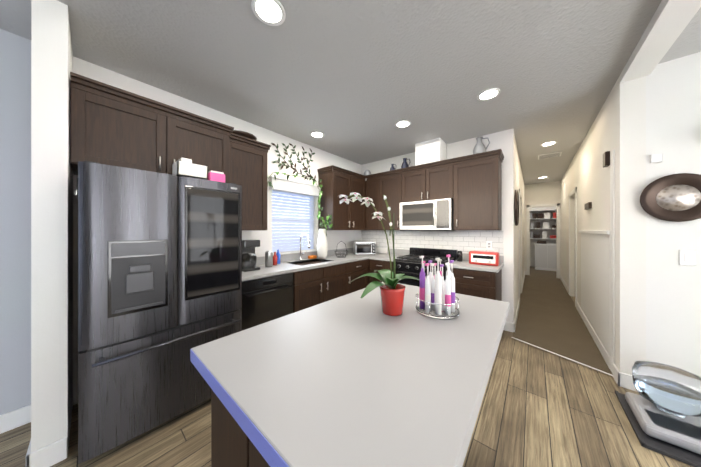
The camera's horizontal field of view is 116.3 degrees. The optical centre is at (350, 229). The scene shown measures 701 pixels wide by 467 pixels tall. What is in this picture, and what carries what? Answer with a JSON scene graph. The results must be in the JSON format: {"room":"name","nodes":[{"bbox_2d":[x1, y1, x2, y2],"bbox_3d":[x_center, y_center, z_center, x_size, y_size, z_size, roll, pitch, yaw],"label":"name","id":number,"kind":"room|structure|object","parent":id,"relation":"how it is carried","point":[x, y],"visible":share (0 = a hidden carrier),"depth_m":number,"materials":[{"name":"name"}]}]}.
{"room":"kitchen","nodes":[
{"label":"kitchen","id":0,"kind":"room"},
{"bbox_2d":[31,0,72,455],"bbox_3d":[-1.988,0.009,1.467,0.600,2.740,0.125,0,0,40],"label":"wall","id":1,"kind":"structure","parent":0,"point":[51,269],"depth_m":1.28,"materials":[{"name":"white paint"}]},
{"bbox_2d":[26,440,39,466],"bbox_3d":[-2.015,1.316,1.398,0.586,0.124,0.016,0,0,40],"label":"baseboard","id":2,"kind":"structure","parent":1,"relation":"attached to","point":[31,457],"depth_m":1.22,"materials":[{"name":"white wood"}]},
{"bbox_2d":[0,29,360,414],"bbox_3d":[-2.321,0.009,1.653,0.150,2.740,8.050,0,0,40],"label":"wall","id":3,"kind":"structure","parent":0,"point":[15,221],"depth_m":1.55,"materials":[{"name":"paint"}]},
{"bbox_2d":[0,404,30,433],"bbox_3d":[-3.549,1.315,0.062,0.016,0.124,4.035,0,0,40],"label":"baseboard","id":4,"kind":"structure","parent":3,"relation":"attached to","point":[16,418],"depth_m":1.51,"materials":[{"name":"white wood"}]},
{"bbox_2d":[70,76,233,182],"bbox_3d":[-1.675,-0.693,1.919,0.482,0.524,0.960,0,0,40],"label":"upper cabinet","id":5,"kind":"object","parent":3,"relation":"attached to","point":[113,125],"depth_m":1.64,"materials":[{"name":"brown wood"}]},
{"bbox_2d":[234,136,269,229],"bbox_3d":[-1.263,-0.473,2.518,0.342,0.964,0.463,0,0,40],"label":"upper cabinet","id":6,"kind":"object","parent":3,"relation":"attached to","point":[250,160],"depth_m":2.45,"materials":[{"name":"brown wood"}]},
{"bbox_2d":[233,130,256,139],"bbox_3d":[-1.262,-1.045,2.534,0.320,0.075,0.320,0,0,40],"label":"bowl","id":7,"kind":"object","parent":6,"relation":"on","point":[246,134],"visible":0.21,"depth_m":2.42,"materials":[{"name":"brown metal"}]},
{"bbox_2d":[271,143,316,181],"bbox_3d":[-0.826,-1.044,3.298,0.009,0.528,0.833,0,0,40],"label":"wall art","id":8,"kind":"object","parent":3,"relation":"attached to","point":[290,161],"visible":0.98,"depth_m":3.27,"materials":[{"name":"brown metal"}]},
{"bbox_2d":[272,193,316,254],"bbox_3d":[-0.883,-0.145,3.350,0.190,1.050,0.880,0,0,40],"label":"window","id":9,"kind":"structure","parent":3,"relation":"in","point":[298,251],"depth_m":3.36,"materials":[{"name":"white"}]},
{"bbox_2d":[268,176,319,252],"bbox_3d":[-0.819,-0.196,3.290,0.155,1.037,0.890,0,0,40],"label":"window blind","id":10,"kind":"object","parent":9,"relation":"attached to","point":[285,238],"visible":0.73,"depth_m":3.27,"materials":[{"name":"white plastic"}]},
{"bbox_2d":[257,248,352,263],"bbox_3d":[-0.653,0.410,3.505,0.015,0.100,2.760,0,0,40],"label":"backsplash","id":11,"kind":"structure","parent":3,"relation":"attached to","point":[260,260],"depth_m":3.37,"materials":[{"name":"white tile"}]},
{"bbox_2d":[318,168,365,229],"bbox_3d":[-0.130,-0.472,3.867,0.342,0.964,0.857,0,0,40],"label":"upper cabinet","id":12,"kind":"object","parent":3,"relation":"attached to","point":[335,183],"depth_m":3.61,"materials":[{"name":"brown wood"}]},
{"bbox_2d":[364,170,370,178],"bbox_3d":[0.329,-1.084,4.226,0.150,0.155,0.148,0,0,40],"label":"jar","id":13,"kind":"object","parent":12,"relation":"on","point":[367,172],"visible":0.67,"depth_m":4.17,"materials":[{"name":"grey metal"}]},
{"bbox_2d":[0,294,692,466],"bbox_3d":[1.899,1.430,2.906,7.400,0.100,15.400,0,0,40],"label":"floor","id":14,"kind":"structure","parent":0,"point":[539,407],"depth_m":1.49,"materials":[{"name":"brown wood"}]},
{"bbox_2d":[75,161,241,463],"bbox_3d":[-1.514,0.487,1.784,0.858,1.785,0.920,0,0,40],"label":"refrigerator","id":15,"kind":"object","parent":14,"relation":"on","point":[159,276],"visible":0.94,"depth_m":1.43,"materials":[{"name":"black metal"}]},
{"bbox_2d":[172,158,207,179],"bbox_3d":[-1.302,-0.485,1.770,0.160,0.150,0.200,0,0,40],"label":"box","id":16,"kind":"object","parent":15,"relation":"on","point":[184,167],"visible":0.77,"depth_m":1.71,"materials":[{"name":"white cardboard"}]},
{"bbox_2d":[208,170,224,182],"bbox_3d":[-1.196,-0.458,1.929,0.120,0.096,0.120,0,0,40],"label":"box","id":17,"kind":"object","parent":15,"relation":"on","point":[216,176],"visible":0.62,"depth_m":1.88,"materials":[{"name":"pink cardboard"}]},
{"bbox_2d":[211,390,269,466],"bbox_3d":[0.122,0.945,1.174,0.693,0.868,1.360,0,0,40],"label":"kitchen island","id":18,"kind":"object","parent":14,"relation":"on","point":[229,447],"depth_m":0.74,"materials":[{"name":"brown wood"}]},
{"bbox_2d":[190,282,508,466],"bbox_3d":[0.193,0.484,1.109,0.900,0.050,1.450,0,0,40],"label":"island countertop","id":19,"kind":"structure","parent":18,"relation":"on","point":[342,381],"depth_m":0.67,"materials":[{"name":"white stone"}]},
{"bbox_2d":[339,192,419,315],"bbox_3d":[0.152,0.125,1.214,0.423,0.665,0.308,0,0,40],"label":"potted orchid","id":20,"kind":"object","parent":19,"relation":"on","point":[392,292],"visible":1,"depth_m":1.18,"materials":[{"name":"green plant"}]},
{"bbox_2d":[415,293,459,318],"bbox_3d":[0.484,0.418,1.222,0.231,0.077,0.231,0,0,40],"label":"tray","id":21,"kind":"object","parent":19,"relation":"on","point":[456,313],"visible":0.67,"depth_m":1.15,"materials":[{"name":"silver metal"}]},
{"bbox_2d":[240,273,292,330],"bbox_3d":[-1.067,0.944,2.492,0.631,0.872,0.606,0,0,40],"label":"dishwasher","id":22,"kind":"object","parent":14,"relation":"on","point":[266,299],"visible":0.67,"depth_m":2.29,"materials":[{"name":"black metal"}]},
{"bbox_2d":[266,260,349,312],"bbox_3d":[-0.578,0.940,3.124,0.612,0.880,0.976,0,0,40],"label":"base cabinet","id":23,"kind":"object","parent":14,"relation":"on","point":[330,276],"depth_m":2.85,"materials":[{"name":"brown wood"}]},
{"bbox_2d":[242,252,384,279],"bbox_3d":[-0.420,0.479,3.309,0.624,0.038,2.760,0,0,40],"label":"countertop","id":24,"kind":"structure","parent":23,"relation":"on","point":[281,268],"depth_m":2.72,"materials":[{"name":"white stone"}]},
{"bbox_2d":[242,239,259,271],"bbox_3d":[-1.156,0.288,2.469,0.205,0.340,0.180,0,0,40],"label":"coffee maker","id":25,"kind":"object","parent":24,"relation":"on","point":[249,259],"visible":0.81,"depth_m":2.40,"materials":[{"name":"black plastic"}]},
{"bbox_2d":[265,250,272,266],"bbox_3d":[-1.006,0.358,2.683,0.090,0.200,0.090,0,0,40],"label":"canister","id":26,"kind":"object","parent":24,"relation":"on","point":[268,258],"visible":1,"depth_m":2.65,"materials":[{"name":"silver metal"}]},
{"bbox_2d":[273,252,277,264],"bbox_3d":[-0.974,0.373,2.813,0.060,0.170,0.058,0,0,40],"label":"soap bottle","id":27,"kind":"object","parent":24,"relation":"on","point":[275,257],"visible":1,"depth_m":2.79,"materials":[{"name":"plastic"}]},
{"bbox_2d":[276,250,280,263],"bbox_3d":[-0.969,0.363,2.913,0.064,0.190,0.062,0,0,40],"label":"soap bottle","id":28,"kind":"object","parent":24,"relation":"on","point":[278,256],"visible":0.94,"depth_m":2.89,"materials":[{"name":"blue plastic"}]},
{"bbox_2d":[267,172,332,258],"bbox_3d":[-0.679,-0.191,3.087,0.326,1.299,0.981,0,0,40],"label":"vase","id":29,"kind":"object","parent":24,"relation":"on","point":[322,247],"visible":1,"depth_m":3.36,"materials":[{"name":"beige ceramic"}]},
{"bbox_2d":[299,233,309,259],"bbox_3d":[-0.653,0.254,3.249,0.240,0.410,0.128,0,0,40],"label":"faucet","id":30,"kind":"object","parent":24,"relation":"on","point":[300,258],"visible":1,"depth_m":3.25,"materials":[{"name":"silver metal"}]},
{"bbox_2d":[286,260,325,263],"bbox_3d":[-0.569,0.564,3.125,0.388,0.203,0.608,0,0,40],"label":"sink","id":31,"kind":"object","parent":24,"relation":"in","point":[287,261],"depth_m":3.23,"materials":[{"name":"silver metal"}]},
{"bbox_2d":[308,255,316,258],"bbox_3d":[-0.603,0.434,3.442,0.080,0.048,0.120,0,0,40],"label":"sponge","id":32,"kind":"object","parent":24,"relation":"on","point":[312,256],"visible":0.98,"depth_m":3.41,"materials":[{"name":"orange"}]},
{"bbox_2d":[335,242,347,257],"bbox_3d":[-0.149,0.323,3.609,0.236,0.272,0.236,0,0,40],"label":"wire basket","id":33,"kind":"object","parent":24,"relation":"on","point":[345,254],"visible":1,"depth_m":3.61,"materials":[{"name":"grey metal"}]},
{"bbox_2d":[353,241,375,254],"bbox_3d":[0.260,0.339,4.045,0.380,0.241,0.357,0,0,-5],"label":"toaster oven","id":34,"kind":"object","parent":24,"relation":"on","point":[364,247],"visible":1,"depth_m":3.90,"materials":[{"name":"silver metal"}]},
{"bbox_2d":[350,260,368,292],"bbox_3d":[-0.138,0.940,3.647,0.612,0.880,0.636,0,0,40],"label":"base cabinet","id":35,"kind":"object","parent":14,"relation":"on","point":[358,268],"depth_m":3.50,"materials":[{"name":"brown wood"}]},
{"bbox_2d":[369,260,392,283],"bbox_3d":[0.695,0.940,3.770,0.476,0.880,0.612,0,0,40],"label":"base cabinet","id":36,"kind":"object","parent":14,"relation":"on","point":[373,264],"depth_m":3.58,"materials":[{"name":"brown wood"}]},
{"bbox_2d":[369,252,399,259],"bbox_3d":[0.693,0.479,3.768,0.479,0.038,0.626,0,0,40],"label":"countertop","id":37,"kind":"structure","parent":36,"relation":"on","point":[386,257],"depth_m":3.64,"materials":[{"name":"grey stone"}]},
{"bbox_2d":[395,247,457,286],"bbox_3d":[1.140,0.845,3.332,0.760,1.070,0.706,0,0,40],"label":"range","id":38,"kind":"object","parent":14,"relation":"on","point":[409,265],"visible":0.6,"depth_m":3.25,"materials":[{"name":"black metal"}]},
{"bbox_2d":[446,268,501,300],"bbox_3d":[1.676,0.940,2.945,0.551,0.880,0.612,0,0,40],"label":"base cabinet","id":39,"kind":"object","parent":14,"relation":"on","point":[481,281],"depth_m":2.68,"materials":[{"name":"brown wood"}]},
{"bbox_2d":[446,260,503,271],"bbox_3d":[1.684,0.479,2.936,0.577,0.038,0.626,0,0,40],"label":"countertop","id":40,"kind":"structure","parent":39,"relation":"on","point":[465,263],"depth_m":2.76,"materials":[{"name":"white stone"}]},
{"bbox_2d":[457,251,462,261],"bbox_3d":[1.580,0.383,3.149,0.076,0.150,0.076,0,0,40],"label":"speaker","id":41,"kind":"object","parent":40,"relation":"on","point":[459,256],"visible":1,"depth_m":3.12},
{"bbox_2d":[469,249,498,265],"bbox_3d":[1.732,0.355,2.833,0.330,0.205,0.148,0,0,40],"label":"radio","id":42,"kind":"object","parent":40,"relation":"on","point":[484,258],"visible":1,"depth_m":2.78,"materials":[{"name":"red plastic"}]},
{"bbox_2d":[511,266,612,375],"bbox_3d":[4.537,1.374,5.106,0.811,0.014,7.418,0,0,40],"label":"carpet floor","id":43,"kind":"structure","parent":14,"relation":"on","point":[549,319],"depth_m":3.17,"materials":[{"name":"brown carpet"}]},
{"bbox_2d":[535,240,555,270],"bbox_3d":[6.697,0.876,7.414,0.650,0.987,0.386,0,0,40],"label":"pantry cabinet","id":44,"kind":"object","parent":43,"relation":"on","point":[545,255],"visible":0.79,"depth_m":7.30,"materials":[{"name":"white wood"}]},
{"bbox_2d":[615,390,700,466],"bbox_3d":[2.274,1.368,1.417,0.610,0.021,0.600,0,0,40],"label":"pet mat","id":45,"kind":"object","parent":14,"relation":"on","point":[683,455],"visible":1,"depth_m":1.38,"materials":[{"name":"rubber"}]},
{"bbox_2d":[625,361,700,454],"bbox_3d":[2.198,1.166,1.474,0.360,0.379,0.410,0,0,40],"label":"water dispenser","id":46,"kind":"object","parent":45,"relation":"on","point":[665,405],"visible":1,"depth_m":1.46,"materials":[{"name":"grey plastic"}]},
{"bbox_2d":[0,0,700,184],"bbox_3d":[1.899,-1.410,2.908,7.400,0.100,15.400,0,0,40],"label":"ceiling","id":47,"kind":"structure","parent":0,"point":[355,81],"depth_m":1.75,"materials":[{"name":"grey paint"}]},
{"bbox_2d":[251,0,285,25],"bbox_3d":[-0.506,-1.355,1.350,0.200,0.010,0.200,0,0,40],"label":"recessed light","id":48,"kind":"object","parent":47,"relation":"in","point":[270,12],"visible":1,"depth_m":1.35,"materials":[{"name":"beige"}]},
{"bbox_2d":[310,131,323,137],"bbox_3d":[-0.475,-1.354,3.113,0.200,0.010,0.200,0,0,40],"label":"recessed light","id":49,"kind":"object","parent":47,"relation":"in","point":[316,134],"visible":1,"depth_m":3.10,"materials":[{"name":"beige"}]},
{"bbox_2d":[395,120,410,127],"bbox_3d":[0.673,-1.354,2.801,0.200,0.010,0.200,0,0,40],"label":"recessed light","id":50,"kind":"object","parent":47,"relation":"in","point":[403,124],"visible":1,"depth_m":2.80,"materials":[{"name":"beige"}]},
{"bbox_2d":[477,88,499,100],"bbox_3d":[1.387,-1.355,2.189,0.200,0.010,0.200,0,0,40],"label":"recessed light","id":51,"kind":"object","parent":47,"relation":"in","point":[488,94],"visible":1,"depth_m":2.19,"materials":[{"name":"beige"}]},
{"bbox_2d":[540,141,556,146],"bbox_3d":[3.130,-1.354,3.441,0.200,0.010,0.200,0,0,40],"label":"recessed light","id":52,"kind":"object","parent":47,"relation":"in","point":[549,143],"visible":1,"depth_m":3.43,"materials":[{"name":"beige"}]},
{"bbox_2d":[538,151,561,159],"bbox_3d":[3.643,-1.351,3.990,0.320,0.015,0.300,0,0,40],"label":"ceiling vent","id":53,"kind":"object","parent":47,"relation":"in","point":[550,155],"visible":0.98,"depth_m":3.96,"materials":[{"name":"grey plastic"}]},
{"bbox_2d":[620,0,700,82],"bbox_3d":[0.105,-1.327,-0.907,0.160,0.070,7.250,0,0,40],"label":"ceiling beam","id":54,"kind":"structure","parent":47,"relation":"attached to","point":[668,23],"depth_m":1.46,"materials":[{"name":"white paint"}]},
{"bbox_2d":[361,129,513,322],"bbox_3d":[1.147,0.010,3.676,2.560,2.740,0.490,0,0,40],"label":"wall","id":55,"kind":"structure","parent":0,"point":[433,150],"depth_m":3.00,"materials":[{"name":"white paint"}]},
{"bbox_2d":[366,173,381,228],"bbox_3d":[0.527,-0.472,4.088,0.361,0.965,0.342,0,0,40],"label":"upper cabinet","id":56,"kind":"object","parent":55,"relation":"attached to","point":[373,185],"depth_m":3.95,"materials":[{"name":"brown wood"}]},
{"bbox_2d":[382,169,401,229],"bbox_3d":[0.762,-0.472,3.891,0.496,0.965,0.342,0,0,40],"label":"upper cabinet","id":57,"kind":"object","parent":55,"relation":"attached to","point":[391,182],"depth_m":3.72,"materials":[{"name":"brown wood"}]},
{"bbox_2d":[402,161,453,202],"bbox_3d":[1.258,-0.703,3.474,0.800,0.505,0.342,0,0,40],"label":"upper cabinet","id":58,"kind":"object","parent":55,"relation":"attached to","point":[431,182],"depth_m":3.31,"materials":[{"name":"brown wood"}]},
{"bbox_2d":[401,158,409,167],"bbox_3d":[0.953,-1.115,3.742,0.166,0.216,0.128,0,0,40],"label":"jug","id":59,"kind":"object","parent":58,"relation":"on","point":[404,164],"visible":0.79,"depth_m":3.72,"materials":[{"name":"blue ceramic"}]},
{"bbox_2d":[400,198,455,230],"bbox_3d":[1.218,-0.207,3.426,0.790,0.455,0.466,0,0,40],"label":"microwave","id":60,"kind":"object","parent":58,"relation":"attached to","point":[432,215],"visible":1,"depth_m":3.24,"materials":[{"name":"silver metal"}]},
{"bbox_2d":[362,230,502,255],"bbox_3d":[1.170,0.231,3.772,2.430,0.438,0.007,0,0,40],"label":"tile backsplash","id":61,"kind":"structure","parent":55,"relation":"attached to","point":[465,241],"depth_m":3.52,"materials":[{"name":"white tile"}]},
{"bbox_2d":[486,241,491,248],"bbox_3d":[1.968,0.223,3.091,0.070,0.115,0.008,0,0,40],"label":"outlet","id":62,"kind":"object","parent":61,"relation":"attached to","point":[488,244],"visible":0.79,"depth_m":3.09,"materials":[{"name":"white plastic"}]},
{"bbox_2d":[389,249,503,263],"bbox_3d":[1.403,0.410,3.570,1.822,0.100,0.015,0,0,40],"label":"backsplash","id":63,"kind":"structure","parent":55,"relation":"attached to","point":[398,252],"depth_m":3.87,"materials":[{"name":"white tile"}]},
{"bbox_2d":[450,153,501,229],"bbox_3d":[1.769,-0.473,3.045,0.535,0.965,0.342,0,0,40],"label":"upper cabinet","id":64,"kind":"object","parent":55,"relation":"attached to","point":[470,186],"depth_m":2.90,"materials":[{"name":"brown wood"}]},
{"bbox_2d":[473,137,489,153],"bbox_3d":[1.814,-1.142,3.019,0.207,0.270,0.160,0,0,40],"label":"jug","id":65,"kind":"object","parent":64,"relation":"on","point":[479,147],"visible":0.85,"depth_m":2.98,"materials":[{"name":"grey ceramic"}]},
{"bbox_2d":[514,134,524,317],"bbox_3d":[3.727,0.011,4.866,0.140,2.740,4.650,0,0,40],"label":"wall","id":66,"kind":"structure","parent":0,"point":[518,181],"depth_m":3.92,"materials":[{"name":"paint"}]},
{"bbox_2d":[512,298,519,331],"bbox_3d":[2.646,1.317,3.457,0.016,0.124,1.436,0,0,40],"label":"baseboard","id":67,"kind":"structure","parent":66,"relation":"attached to","point":[517,310],"depth_m":3.18,"materials":[{"name":"white wood"}]},
{"bbox_2d":[514,189,518,225],"bbox_3d":[2.429,-0.320,3.180,0.035,0.530,0.530,0,0,40],"label":"wall clock","id":68,"kind":"object","parent":66,"relation":"attached to","point":[516,206],"visible":1,"depth_m":3.03,"materials":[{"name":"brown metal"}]},
{"bbox_2d":[519,189,521,297],"bbox_3d":[3.416,0.310,4.375,0.015,2.118,0.960,0,0,40],"label":"door frame","id":69,"kind":"structure","parent":66,"relation":"attached to","point":[520,194],"depth_m":4.01,"materials":[{"name":"white wood"}]},
{"bbox_2d":[525,181,560,277],"bbox_3d":[5.617,0.012,6.393,1.070,2.740,0.120,0,0,40],"label":"wall","id":70,"kind":"structure","parent":0,"point":[544,193],"depth_m":6.32,"materials":[{"name":"paint"}]},
{"bbox_2d":[527,203,559,277],"bbox_3d":[5.589,0.316,6.328,0.730,2.108,0.015,0,0,40],"label":"door frame","id":71,"kind":"structure","parent":70,"relation":"attached to","point":[558,237],"depth_m":6.27,"materials":[{"name":"white wood"}]},
{"bbox_2d":[530,206,555,266],"bbox_3d":[6.957,0.013,7.996,2.200,2.740,0.100,0,0,40],"label":"wall","id":72,"kind":"structure","parent":0,"point":[534,241],"depth_m":7.92,"materials":[{"name":"paint"}]},
{"bbox_2d":[530,209,555,238],"bbox_3d":[6.638,0.327,7.969,1.485,2.088,0.348,0,0,40],"label":"pantry shelves","id":73,"kind":"object","parent":72,"relation":"attached to","point":[544,225],"visible":0.56,"depth_m":7.70,"materials":[{"name":"grey wood"}]},
{"bbox_2d":[561,76,645,374],"bbox_3d":[4.182,0.011,3.961,0.140,2.740,5.450,0,0,40],"label":"wall","id":74,"kind":"structure","parent":0,"point":[619,125],"depth_m":1.92,"materials":[{"name":"paint"}]},
{"bbox_2d":[560,274,568,293],"bbox_3d":[5.241,1.312,5.343,0.016,0.112,1.970,0,0,40],"label":"baseboard","id":75,"kind":"structure","parent":74,"relation":"attached to","point":[565,285],"depth_m":5.20,"materials":[{"name":"white wood"}]},
{"bbox_2d":[574,197,574,295],"bbox_3d":[4.350,0.350,4.146,0.040,2.038,0.850,0,0,40],"label":"door frame","id":76,"kind":"structure","parent":74,"relation":"attached to","point":[574,246],"depth_m":4.46,"materials":[{"name":"white wood"}]},
{"bbox_2d":[584,202,591,209],"bbox_3d":[3.232,-0.320,2.963,0.029,0.080,0.300,0,0,40],"label":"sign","id":77,"kind":"object","parent":74,"relation":"attached to","point":[588,205],"visible":1,"depth_m":2.90,"materials":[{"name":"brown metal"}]},
{"bbox_2d":[569,149,614,373],"bbox_3d":[3.537,0.309,3.314,0.015,2.118,3.330,0,0,40],"label":"door frame","id":78,"kind":"structure","parent":74,"relation":"attached to","point":[612,256],"depth_m":2.08,"materials":[{"name":"white wood"}]},
{"bbox_2d":[579,230,609,355],"bbox_3d":[3.076,0.625,2.780,0.035,1.230,1.720,0,0,40],"label":"wainscot panel","id":79,"kind":"object","parent":74,"relation":"attached to","point":[595,276],"depth_m":2.54,"materials":[{"name":"white wood"}]},
{"bbox_2d":[576,301,613,371],"bbox_3d":[3.247,1.311,2.969,0.016,0.112,2.210,0,0,40],"label":"baseboard","id":80,"kind":"structure","parent":74,"relation":"attached to","point":[596,339],"depth_m":2.60,"materials":[{"name":"white wood"}]},
{"bbox_2d":[603,151,609,167],"bbox_3d":[2.593,-0.711,2.207,0.034,0.140,0.100,0,0,40],"label":"sign","id":81,"kind":"object","parent":74,"relation":"attached to","point":[606,158],"visible":1,"depth_m":2.17,"materials":[{"name":"brown metal"}]},
{"bbox_2d":[646,52,700,376],"bbox_3d":[3.511,0.009,1.064,2.560,2.740,0.150,0,0,40],"label":"wall","id":82,"kind":"structure","parent":0,"point":[673,286],"depth_m":1.74,"materials":[{"name":"white paint"}]},
{"bbox_2d":[615,369,636,390],"bbox_3d":[3.398,1.316,1.050,2.716,0.124,0.016,0,0,40],"label":"baseboard","id":83,"kind":"structure","parent":82,"relation":"attached to","point":[623,380],"depth_m":1.89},
{"bbox_2d":[650,153,662,162],"bbox_3d":[2.514,-0.586,1.789,0.060,0.070,0.021,0,0,40],"label":"sensor","id":84,"kind":"object","parent":82,"relation":"attached to","point":[655,158],"visible":1,"depth_m":1.78,"materials":[{"name":"white plastic"}]},
{"bbox_2d":[640,173,700,221],"bbox_3d":[2.584,-0.251,1.717,0.380,0.380,0.030,0,0,40],"label":"decorative plate","id":85,"kind":"object","parent":82,"relation":"attached to","point":[674,197],"visible":1,"depth_m":1.73,"materials":[{"name":"brown metal"}]},
{"bbox_2d":[679,250,695,265],"bbox_3d":[2.630,0.219,1.697,0.075,0.120,0.011,0,0,40],"label":"light switch","id":86,"kind":"object","parent":82,"relation":"attached to","point":[687,257],"visible":1,"depth_m":1.70,"materials":[{"name":"white plastic"}]}
]}

